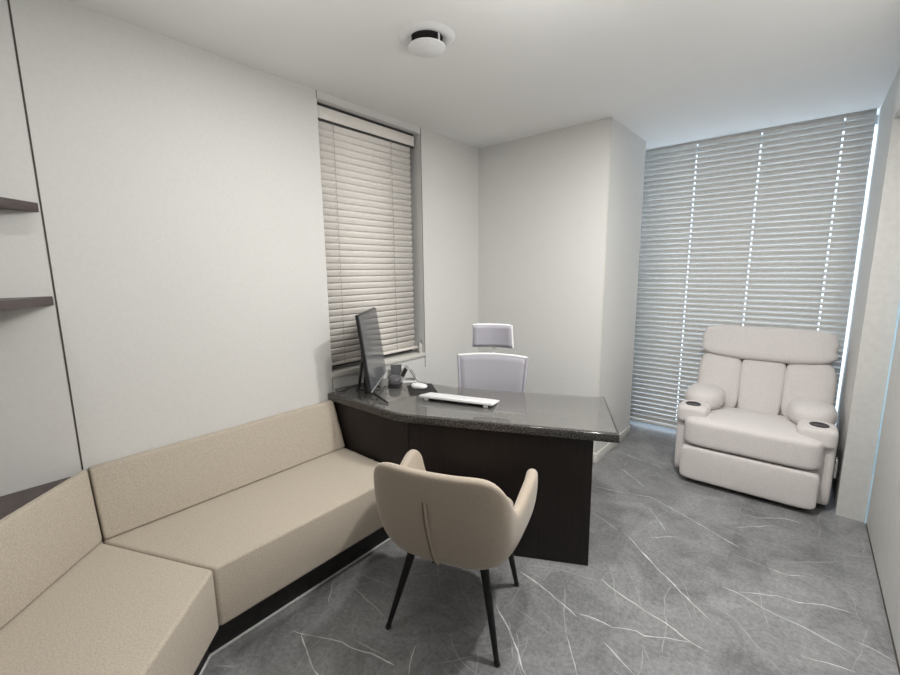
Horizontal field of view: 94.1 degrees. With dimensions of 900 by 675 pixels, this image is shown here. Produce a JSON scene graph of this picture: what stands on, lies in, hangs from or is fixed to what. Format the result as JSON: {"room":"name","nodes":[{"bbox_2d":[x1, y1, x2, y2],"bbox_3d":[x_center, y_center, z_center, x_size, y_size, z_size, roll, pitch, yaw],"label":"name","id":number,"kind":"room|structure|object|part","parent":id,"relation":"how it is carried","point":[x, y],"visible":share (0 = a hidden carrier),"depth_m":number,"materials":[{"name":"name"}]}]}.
{"room":"private office","nodes":[
{"label":"private office","id":0,"kind":"room"},
{"bbox_2d":[0,0,478,495],"bbox_3d":[-1.367,-0.091,2.199,0.250,2.617,4.785,7,12,40],"label":"wall","id":1,"kind":"structure","parent":0,"point":[180,185],"depth_m":1.98,"materials":[{"name":"paint"}]},
{"bbox_2d":[0,197,38,211],"bbox_3d":[-1.650,-0.492,1.534,0.087,0.035,0.217,7,12,40],"label":"corner shelf","id":2,"kind":"object","parent":1,"relation":"attached to","point":[5,203],"visible":1,"depth_m":1.57,"materials":[{"name":"wood"}]},
{"bbox_2d":[0,296,53,311],"bbox_3d":[-1.631,-0.100,1.385,0.379,0.035,0.517,7,12,40],"label":"shelf","id":3,"kind":"object","parent":1,"relation":"attached to","point":[6,304],"visible":1,"depth_m":1.54,"materials":[{"name":"grey wood"}]},
{"bbox_2d":[0,477,69,519],"bbox_3d":[-1.825,0.746,0.963,0.777,0.033,1.554,7,12,40],"label":"ledge","id":4,"kind":"object","parent":1,"relation":"attached to","point":[9,503],"visible":0.46,"depth_m":1.63,"materials":[{"name":"grey wood"}]},
{"bbox_2d":[7,0,83,469],"bbox_3d":[-1.607,-0.359,1.673,0.002,1.917,0.006,7,12,40],"label":"trim","id":5,"kind":"structure","parent":1,"relation":"attached to","point":[8,1],"depth_m":1.66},
{"bbox_2d":[317,102,417,365],"bbox_3d":[-0.552,-0.676,3.003,0.055,1.645,0.835,7,12,40],"label":"blind","id":6,"kind":"object","parent":1,"relation":"attached to","point":[365,163],"visible":0.79,"depth_m":2.93,"materials":[{"name":"beige plastic"}]},
{"bbox_3d":[-0.746,-0.598,2.777,0.050,1.546,0.002,7,12,40],"label":"ladder cord","id":7,"kind":"part","parent":6,"relation":"part of","materials":[{"name":"beige fabric"}]},
{"bbox_3d":[-0.542,0.128,3.129,0.048,0.018,0.835,7,12,40],"label":"rail","id":8,"kind":"part","parent":6,"relation":"part of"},
{"bbox_3d":[-0.434,-0.660,3.144,0.050,1.546,0.002,7,12,40],"label":"ladder cord","id":9,"kind":"part","parent":6,"relation":"part of","materials":[{"name":"beige fabric"}]},
{"bbox_2d":[332,349,412,366],"bbox_3d":[-0.630,-0.669,3.071,0.060,1.683,0.885,7,12,40],"label":"window","id":10,"kind":"structure","parent":1,"relation":"in","point":[411,349],"depth_m":3.10,"materials":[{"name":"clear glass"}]},
{"bbox_2d":[332,351,425,377],"bbox_3d":[-0.563,0.184,3.157,0.212,0.030,0.885,7,12,40],"label":"window sill","id":11,"kind":"structure","parent":1,"relation":"attached to","point":[346,369],"depth_m":3.13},
{"bbox_2d":[418,339,422,352],"bbox_3d":[-0.241,0.069,3.415,0.041,0.110,0.028,-4,10,-18],"label":"canister","id":12,"kind":"object","parent":11,"relation":"on","point":[420,346],"visible":1,"depth_m":3.41,"materials":[{"name":"grey plastic"}]},
{"bbox_2d":[420,128,425,366],"bbox_3d":[-0.213,-0.670,3.304,0.002,1.847,0.005,7,12,40],"label":"trim","id":13,"kind":"structure","parent":1,"relation":"attached to","point":[420,128],"depth_m":3.28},
{"bbox_2d":[67,0,899,149],"bbox_3d":[-0.174,-1.377,1.552,3.900,0.100,6.870,7,12,40],"label":"ceiling","id":14,"kind":"structure","parent":0,"point":[671,72],"depth_m":2.12,"materials":[{"name":"white paint"}]},
{"bbox_2d":[398,21,454,57],"bbox_3d":[-0.107,-1.361,1.944,0.264,0.056,0.264,7,12,40],"label":"smoke detector","id":15,"kind":"object","parent":14,"relation":"in","point":[424,39],"visible":1,"depth_m":1.90,"materials":[{"name":"white plastic"}]},
{"bbox_2d":[202,419,898,674],"bbox_3d":[-0.146,1.256,1.972,3.900,0.001,6.870,7,12,40],"label":"floor","id":16,"kind":"structure","parent":0,"point":[683,575],"depth_m":1.96,"materials":[{"name":"grey tile"}]},
{"bbox_2d":[0,400,389,674],"bbox_3d":[-1.078,0.976,1.505,1.194,0.722,2.720,1,9,13],"label":"sofa","id":17,"kind":"object","parent":16,"relation":"on","point":[156,563],"visible":0.93,"depth_m":1.77,"materials":[{"name":"beige fabric"}]},
{"bbox_3d":[-1.464,0.832,1.060,0.105,0.290,1.598,-1,9,-5],"label":"backrest","id":18,"kind":"part","parent":17,"relation":"part of","materials":[{"name":"beige fabric"}]},
{"bbox_3d":[-1.177,1.115,1.022,0.677,0.260,1.831,-2,9,-6],"label":"seat","id":19,"kind":"part","parent":17,"relation":"part of","materials":[{"name":"beige fabric"}]},
{"bbox_3d":[-0.916,1.419,0.980,0.005,0.009,1.501,-1,9,-5],"label":"plinth trim","id":20,"kind":"part","parent":17,"relation":"part of","materials":[{"name":"metal"}]},
{"bbox_3d":[-1.130,0.635,2.270,0.151,0.290,1.232,7,12,40],"label":"backrest","id":21,"kind":"part","parent":17,"relation":"part of","materials":[{"name":"beige fabric"}]},
{"bbox_3d":[-0.920,0.934,2.141,0.691,0.260,1.234,7,12,40],"label":"seat","id":22,"kind":"part","parent":17,"relation":"part of","materials":[{"name":"beige fabric"}]},
{"bbox_3d":[-0.652,1.237,2.103,0.005,0.009,1.023,7,12,40],"label":"plinth trim","id":23,"kind":"part","parent":17,"relation":"part of","materials":[{"name":"metal"}]},
{"bbox_2d":[374,449,537,666],"bbox_3d":[0.029,0.863,1.861,0.649,0.817,0.586,3,10,21],"label":"armchair","id":24,"kind":"object","parent":16,"relation":"on","point":[456,521],"visible":1,"depth_m":1.58,"materials":[{"name":"beige fabric"}]},
{"bbox_3d":[-0.208,1.076,1.838,0.154,0.383,0.038,-3,9,-12],"label":"leg","id":25,"kind":"part","parent":24,"relation":"part of","materials":[{"name":"black paint"}]},
{"bbox_3d":[0.155,1.096,1.690,0.039,0.382,0.140,-4,10,-19],"label":"leg","id":26,"kind":"part","parent":24,"relation":"part of","materials":[{"name":"black paint"}]},
{"bbox_3d":[0.286,1.040,2.033,0.116,0.380,0.038,-7,11,-33],"label":"leg","id":27,"kind":"part","parent":24,"relation":"part of","materials":[{"name":"black paint"}]},
{"bbox_2d":[328,377,619,565],"bbox_3d":[0.093,0.759,2.629,1.776,0.770,0.751,3,10,23],"label":"office desk","id":28,"kind":"object","parent":16,"relation":"on","point":[553,435],"visible":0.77,"depth_m":2.26,"materials":[{"name":"stone"}]},
{"bbox_2d":[335,383,362,391],"bbox_3d":[-0.653,0.325,2.886,0.061,0.021,0.363,4,10,28],"label":"cable","id":29,"kind":"object","parent":28,"relation":"on","point":[361,383],"visible":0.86,"depth_m":2.80,"materials":[{"name":"black plastic"}]},
{"bbox_3d":[-0.504,0.794,2.603,0.714,0.722,0.020,7,12,40],"label":"panel","id":30,"kind":"part","parent":28,"relation":"part of","materials":[{"name":"black wood"}]},
{"bbox_2d":[355,307,388,403],"bbox_3d":[-0.521,0.092,2.734,0.210,0.524,0.618,-2,9,-9],"label":"monitor","id":31,"kind":"object","parent":28,"relation":"on","point":[372,356],"visible":1,"depth_m":2.67,"materials":[{"name":"black plastic"}]},
{"bbox_3d":[-0.568,0.227,2.669,0.020,0.269,0.199,-4,10,-23],"label":"prop leg","id":32,"kind":"part","parent":31,"relation":"part of","materials":[{"name":"black plastic"}]},
{"bbox_3d":[-0.514,0.061,2.769,0.079,0.473,0.539,0,9,1],"label":"casing","id":33,"kind":"part","parent":31,"relation":"part of","materials":[{"name":"black plastic"}]},
{"bbox_2d":[388,375,401,387],"bbox_3d":[-0.379,0.297,2.883,0.088,0.071,0.128,0,9,1],"label":"speaker","id":34,"kind":"object","parent":28,"relation":"on","point":[394,381],"visible":1,"depth_m":2.83},
{"bbox_2d":[390,364,401,374],"bbox_3d":[-0.400,0.249,3.116,0.080,0.096,0.048,-3,9,-12],"label":"picture card","id":35,"kind":"object","parent":28,"relation":"on","point":[395,369],"visible":0.64,"depth_m":3.11,"materials":[{"name":"grey paper"}]},
{"bbox_2d":[400,365,418,382],"bbox_3d":[-0.302,0.257,3.014,0.127,0.107,0.120,-4,10,-20],"label":"calendar","id":36,"kind":"object","parent":28,"relation":"on","point":[406,368],"visible":0.91,"depth_m":3.00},
{"bbox_2d":[407,383,436,394],"bbox_3d":[-0.192,0.344,2.795,0.183,0.003,0.242,-3,9,-13],"label":"mouse pad","id":37,"kind":"object","parent":28,"relation":"on","point":[430,388],"visible":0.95,"depth_m":2.76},
{"bbox_2d":[411,382,426,388],"bbox_3d":[-0.206,0.320,2.806,0.114,0.040,0.065,3,10,22],"label":"computer mouse","id":38,"kind":"object","parent":37,"relation":"on","point":[415,385],"visible":1,"depth_m":2.78,"materials":[{"name":"white plastic"}]},
{"bbox_2d":[419,392,499,407],"bbox_3d":[0.055,0.366,2.530,0.466,0.036,0.150,3,10,23],"label":"keyboard","id":39,"kind":"object","parent":28,"relation":"on","point":[485,402],"visible":1,"depth_m":2.49,"materials":[{"name":"white plastic"}]},
{"bbox_3d":[0.251,0.838,2.277,0.979,0.722,0.020,1,9,13],"label":"panel","id":40,"kind":"part","parent":28,"relation":"part of","materials":[{"name":"black wood"}]},
{"bbox_2d":[457,323,528,391],"bbox_3d":[0.243,0.526,2.745,0.590,1.190,0.590,2,9,15],"label":"office chair","id":41,"kind":"object","parent":16,"relation":"on","point":[486,371],"visible":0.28,"depth_m":2.89,"materials":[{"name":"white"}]},
{"bbox_3d":[0.070,0.348,2.939,0.019,0.448,0.083,-3,9,-16],"label":"frame","id":42,"kind":"part","parent":41,"relation":"part of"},
{"bbox_3d":[0.294,0.123,2.893,0.481,0.028,0.053,2,9,15],"label":"rail","id":43,"kind":"part","parent":41,"relation":"part of","materials":[{"name":"white plastic"}]},
{"bbox_3d":[0.290,-0.013,2.862,0.291,0.163,0.045,2,9,15],"label":"headrest frame","id":44,"kind":"part","parent":41,"relation":"part of","materials":[{"name":"white plastic"}]},
{"bbox_3d":[0.498,0.362,2.825,0.083,0.448,0.019,-9,12,-43],"label":"frame","id":45,"kind":"part","parent":41,"relation":"part of","materials":[{"name":"white plastic"}]},
{"bbox_2d":[674,325,839,509],"bbox_3d":[2.269,0.497,3.107,0.925,1.091,0.932,7,12,39],"label":"recliner","id":46,"kind":"object","parent":16,"relation":"on","point":[759,417],"visible":1,"depth_m":2.98,"materials":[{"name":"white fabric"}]},
{"bbox_3d":[1.980,0.727,3.390,0.152,0.490,0.700,7,12,39],"label":"arm","id":47,"kind":"part","parent":46,"relation":"part of","materials":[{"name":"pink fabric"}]},
{"bbox_2d":[685,383,724,409],"bbox_3d":[2.005,0.463,3.299,0.262,0.174,0.378,7,12,39],"label":"armrest","id":48,"kind":"object","parent":46,"relation":"on","point":[711,394],"depth_m":3.19,"materials":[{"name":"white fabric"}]},
{"bbox_3d":[2.197,0.357,3.424,0.300,0.459,0.238,7,12,39],"label":"panel","id":49,"kind":"part","parent":46,"relation":"part of","materials":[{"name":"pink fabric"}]},
{"bbox_2d":[684,406,823,469],"bbox_3d":[2.162,0.672,3.013,0.773,0.242,0.600,7,12,39],"label":"seat cushion","id":50,"kind":"object","parent":46,"relation":"on","point":[763,437],"depth_m":2.82,"materials":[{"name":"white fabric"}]},
{"bbox_3d":[2.408,0.393,3.248,0.279,0.450,0.233,7,12,39],"label":"panel","id":51,"kind":"part","parent":46,"relation":"part of","materials":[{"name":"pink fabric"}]},
{"bbox_3d":[2.625,0.408,3.076,0.300,0.459,0.238,7,12,39],"label":"panel","id":52,"kind":"part","parent":46,"relation":"part of","materials":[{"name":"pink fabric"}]},
{"bbox_2d":[787,397,836,424],"bbox_3d":[2.499,0.522,2.897,0.262,0.174,0.378,7,12,39],"label":"armrest","id":53,"kind":"object","parent":46,"relation":"on","point":[817,409],"depth_m":2.82,"materials":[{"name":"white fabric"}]},
{"bbox_3d":[2.555,0.795,2.923,0.152,0.490,0.700,7,12,39],"label":"arm","id":54,"kind":"part","parent":46,"relation":"part of","materials":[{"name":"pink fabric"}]},
{"bbox_3d":[2.449,0.830,2.663,0.016,0.130,0.045,7,12,39],"label":"lever","id":55,"kind":"part","parent":46,"relation":"part of","materials":[{"name":"silver metal"}]},
{"bbox_2d":[479,117,645,452],"bbox_3d":[1.102,-0.436,4.190,1.430,2.617,1.485,7,12,40],"label":"wall","id":56,"kind":"structure","parent":0,"point":[543,197],"depth_m":3.43,"materials":[{"name":"paint"}]},
{"bbox_2d":[595,117,612,452],"bbox_3d":[1.163,-0.276,3.185,0.010,2.617,0.007,7,12,40],"label":"trim","id":57,"kind":"structure","parent":56,"relation":"attached to","point":[611,117],"depth_m":3.13,"materials":[{"name":"white paint"}]},
{"bbox_2d":[593,426,629,463],"bbox_3d":[0.991,0.871,4.043,1.192,0.085,0.812,7,12,40],"label":"baseboard","id":58,"kind":"structure","parent":56,"relation":"attached to","point":[607,448],"depth_m":3.56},
{"bbox_2d":[631,115,878,424],"bbox_3d":[2.526,-0.374,3.705,1.720,2.617,0.060,7,12,40],"label":"window","id":59,"kind":"structure","parent":56,"relation":"in","point":[877,116],"depth_m":3.14,"materials":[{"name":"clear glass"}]},
{"bbox_2d":[630,109,876,428],"bbox_3d":[2.360,-0.377,3.582,1.552,2.563,0.050,7,12,40],"label":"blind","id":60,"kind":"object","parent":59,"relation":"attached to","point":[799,162],"visible":0.68,"depth_m":3.45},
{"bbox_3d":[2.373,0.879,3.782,1.552,0.018,0.048,7,12,40],"label":"rail","id":61,"kind":"part","parent":60,"relation":"part of","materials":[{"name":"white metal"}]},
{"bbox_3d":[2.119,-0.409,3.782,0.002,2.547,0.050,7,12,40],"label":"ladder cord","id":62,"kind":"part","parent":60,"relation":"part of","materials":[{"name":"white fabric"}]},
{"bbox_3d":[2.459,-0.367,3.498,0.002,2.547,0.050,7,12,40],"label":"ladder cord","id":63,"kind":"part","parent":60,"relation":"part of","materials":[{"name":"white fabric"}]},
{"bbox_3d":[2.825,-0.323,3.195,0.002,2.547,0.050,7,12,40],"label":"ladder cord","id":64,"kind":"part","parent":60,"relation":"part of","materials":[{"name":"white fabric"}]},
{"bbox_2d":[832,67,899,521],"bbox_3d":[2.876,-0.244,2.870,0.137,2.617,1.245,7,12,40],"label":"wall","id":65,"kind":"structure","parent":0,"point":[876,297],"depth_m":2.49,"materials":[{"name":"white paint"}]},
{"bbox_2d":[866,314,899,665],"bbox_3d":[1.407,0.094,0.850,0.250,2.617,6.270,7,12,40],"label":"wall","id":66,"kind":"structure","parent":0,"point":[883,517],"depth_m":2.13,"materials":[{"name":"white paint"}]},
{"bbox_2d":[864,300,899,523],"bbox_3d":[2.520,-0.023,2.372,0.006,2.345,0.020,7,12,40],"label":"trim","id":67,"kind":"structure","parent":66,"relation":"attached to","point":[898,313],"depth_m":2.44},
{"bbox_2d":[865,523,899,674],"bbox_3d":[0.916,1.449,0.656,0.003,0.012,5.000,7,12,40],"label":"baseboard","id":68,"kind":"structure","parent":66,"relation":"attached to","point":[896,657],"depth_m":1.92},
{"bbox_2d":[893,75,899,117],"bbox_3d":[0.846,-1.003,0.318,0.137,0.272,5.025,7,12,40],"label":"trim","id":69,"kind":"structure","parent":66,"relation":"attached to","point":[897,104],"depth_m":2.22,"materials":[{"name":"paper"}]}
]}

